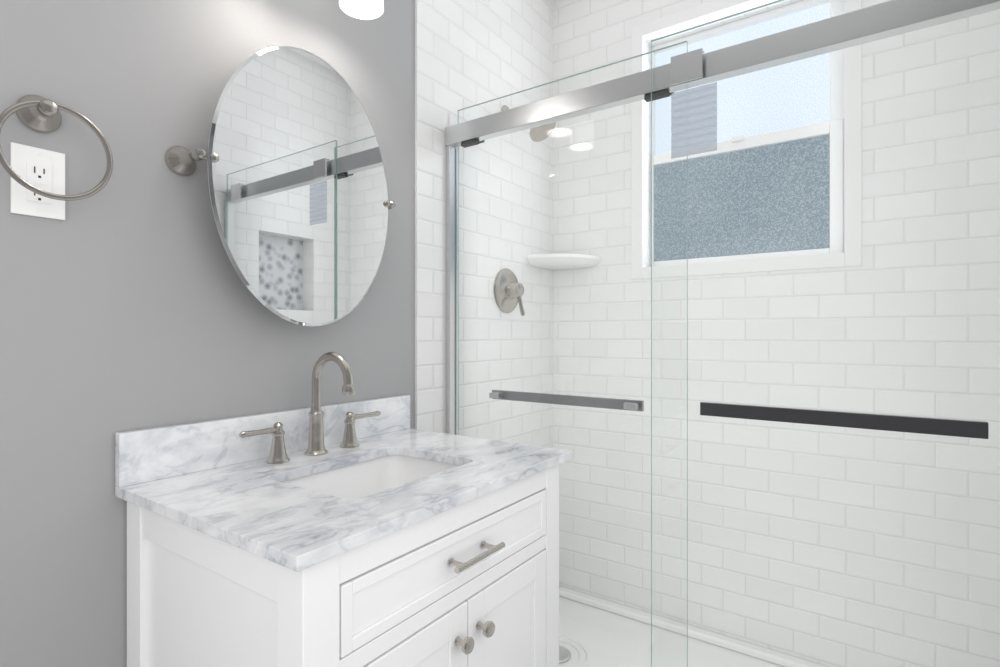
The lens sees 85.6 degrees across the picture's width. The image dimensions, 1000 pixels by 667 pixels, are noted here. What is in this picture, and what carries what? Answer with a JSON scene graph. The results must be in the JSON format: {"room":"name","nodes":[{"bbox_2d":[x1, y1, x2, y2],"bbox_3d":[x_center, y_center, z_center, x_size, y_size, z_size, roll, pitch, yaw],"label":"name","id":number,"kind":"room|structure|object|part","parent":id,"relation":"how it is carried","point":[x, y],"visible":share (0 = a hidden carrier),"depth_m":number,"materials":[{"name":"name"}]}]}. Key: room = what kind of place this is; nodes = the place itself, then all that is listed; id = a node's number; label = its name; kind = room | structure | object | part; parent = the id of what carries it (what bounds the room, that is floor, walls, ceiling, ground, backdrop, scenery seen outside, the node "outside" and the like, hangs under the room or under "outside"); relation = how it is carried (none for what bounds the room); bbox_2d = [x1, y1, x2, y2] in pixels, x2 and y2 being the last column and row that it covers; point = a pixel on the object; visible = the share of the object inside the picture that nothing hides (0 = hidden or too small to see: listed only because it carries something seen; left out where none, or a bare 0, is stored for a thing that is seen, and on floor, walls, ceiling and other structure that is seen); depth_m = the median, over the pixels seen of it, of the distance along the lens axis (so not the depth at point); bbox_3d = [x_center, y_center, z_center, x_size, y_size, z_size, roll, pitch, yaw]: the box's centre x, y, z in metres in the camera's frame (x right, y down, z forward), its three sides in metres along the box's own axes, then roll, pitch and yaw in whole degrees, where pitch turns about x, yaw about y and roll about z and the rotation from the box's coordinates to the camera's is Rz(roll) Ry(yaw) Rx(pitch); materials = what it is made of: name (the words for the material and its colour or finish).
{"room":"bathroom","nodes":[
{"label":"bathroom","id":0,"kind":"room"},
{"bbox_2d":[0,0,414,666],"bbox_3d":[-0.863,-0.164,0.902,0.100,2.640,1.956,0,0,35],"label":"wall","id":1,"kind":"structure","parent":0,"point":[128,302],"depth_m":1.03,"materials":[{"name":"grey paint"}]},
{"bbox_2d":[10,142,64,219],"bbox_3d":[-0.784,-0.257,0.919,0.009,0.116,0.072,0,0,35],"label":"electrical outlet","id":2,"kind":"object","parent":1,"relation":"attached to","point":[42,169],"visible":0.88,"depth_m":0.92,"materials":[{"name":"white plastic"}]},
{"bbox_2d":[0,95,112,200],"bbox_3d":[-0.757,-0.315,0.916,0.058,0.181,0.163,0,0,35],"label":"towel ring","id":3,"kind":"object","parent":1,"relation":"attached to","point":[37,113],"visible":0.98,"depth_m":0.90,"materials":[{"name":"silver metal"}]},
{"bbox_2d":[165,46,395,325],"bbox_3d":[-0.472,-0.339,1.294,0.095,0.644,0.572,0,0,35],"label":"mirror","id":4,"kind":"object","parent":1,"relation":"attached to","point":[301,204],"visible":1,"depth_m":1.23,"materials":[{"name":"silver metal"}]},
{"bbox_2d":[339,0,383,19],"bbox_3d":[-0.431,-0.906,1.265,0.192,0.215,0.420,0,0,35],"label":"sconce","id":5,"kind":"object","parent":1,"relation":"attached to","point":[366,9],"visible":1,"depth_m":1.36,"materials":[{"name":"white glass"}]},
{"bbox_2d":[415,0,553,447],"bbox_3d":[-0.009,-0.164,2.123,0.108,2.640,1.024,0,0,35],"label":"tiled wall","id":6,"kind":"structure","parent":0,"point":[468,53],"depth_m":1.97,"materials":[{"name":"white tile"}]},
{"bbox_2d":[493,268,524,315],"bbox_3d":[0.059,-0.158,2.053,0.084,0.184,0.172,0,0,35],"label":"shower valve","id":7,"kind":"object","parent":6,"relation":"attached to","point":[510,294],"depth_m":2.04,"materials":[{"name":"silver metal"}]},
{"bbox_2d":[501,105,555,141],"bbox_3d":[0.108,-0.793,2.013,0.210,0.162,0.116,0,0,35],"label":"shower head","id":8,"kind":"object","parent":6,"relation":"attached to","point":[542,134],"depth_m":1.99},
{"bbox_2d":[554,0,999,666],"bbox_3d":[0.901,-0.164,2.016,1.524,2.640,0.160,0,0,35],"label":"tiled wall","id":9,"kind":"structure","parent":0,"point":[590,34],"depth_m":1.82,"materials":[{"name":"white tile"}]},
{"bbox_2d":[526,254,600,269],"bbox_3d":[0.264,-0.299,2.224,0.225,0.040,0.225,0,0,35],"label":"corner shelf","id":10,"kind":"object","parent":9,"relation":"attached to","point":[563,259],"depth_m":2.19,"materials":[{"name":"white ceramic"}]},
{"bbox_2d":[631,0,861,278],"bbox_3d":[0.845,-0.724,1.955,0.771,1.012,0.004,0,0,35],"label":"window frame","id":11,"kind":"structure","parent":9,"relation":"in","point":[683,16],"depth_m":1.90,"materials":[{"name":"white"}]},
{"bbox_2d":[652,0,844,265],"bbox_3d":[0.911,-0.724,2.050,0.679,0.920,0.064,0,0,35],"label":"window","id":12,"kind":"structure","parent":9,"relation":"in","point":[751,226],"depth_m":2.01,"materials":[{"name":"white glass"}]},
{"bbox_3d":[0.096,1.206,0.859,1.724,0.100,2.980,0,0,35],"label":"floor","id":13,"kind":"structure","parent":0,"visible":0},
{"bbox_2d":[115,352,571,666],"bbox_3d":[-0.264,0.599,1.159,0.585,1.113,0.763,0,0,35],"label":"bathroom vanity","id":14,"kind":"object","parent":13,"relation":"on","point":[378,532],"visible":1,"depth_m":0.98,"materials":[{"name":"white wood"}]},
{"bbox_2d":[238,352,380,464],"bbox_3d":[-0.396,0.164,1.258,0.158,0.243,0.385,0,0,35],"label":"faucet","id":15,"kind":"object","parent":14,"relation":"on","point":[351,449],"depth_m":1.27,"materials":[{"name":"silver metal"}]},
{"bbox_2d":[559,586,826,666],"bbox_3d":[0.628,1.109,1.624,1.508,0.095,0.795,0,0,35],"label":"pan","id":16,"kind":"object","parent":13,"relation":"on","point":[617,632],"depth_m":1.96,"materials":[{"name":"white ceramic"}]},
{"bbox_2d":[445,0,999,666],"bbox_3d":[0.446,0.158,1.363,1.508,1.804,0.128,0,0,38],"label":"shower door","id":17,"kind":"structure","parent":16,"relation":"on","point":[693,120],"depth_m":1.30,"materials":[{"name":"clear glass"}]},
{"bbox_3d":[0.169,0.154,1.589,0.750,1.795,0.008,0,0,35],"label":"glass","id":18,"kind":"part","parent":17,"relation":"part of","materials":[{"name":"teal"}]},
{"bbox_3d":[0.709,0.154,1.150,0.789,1.795,0.008,0,0,35],"label":"glass","id":19,"kind":"part","parent":17,"relation":"part of","materials":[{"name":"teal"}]}
]}

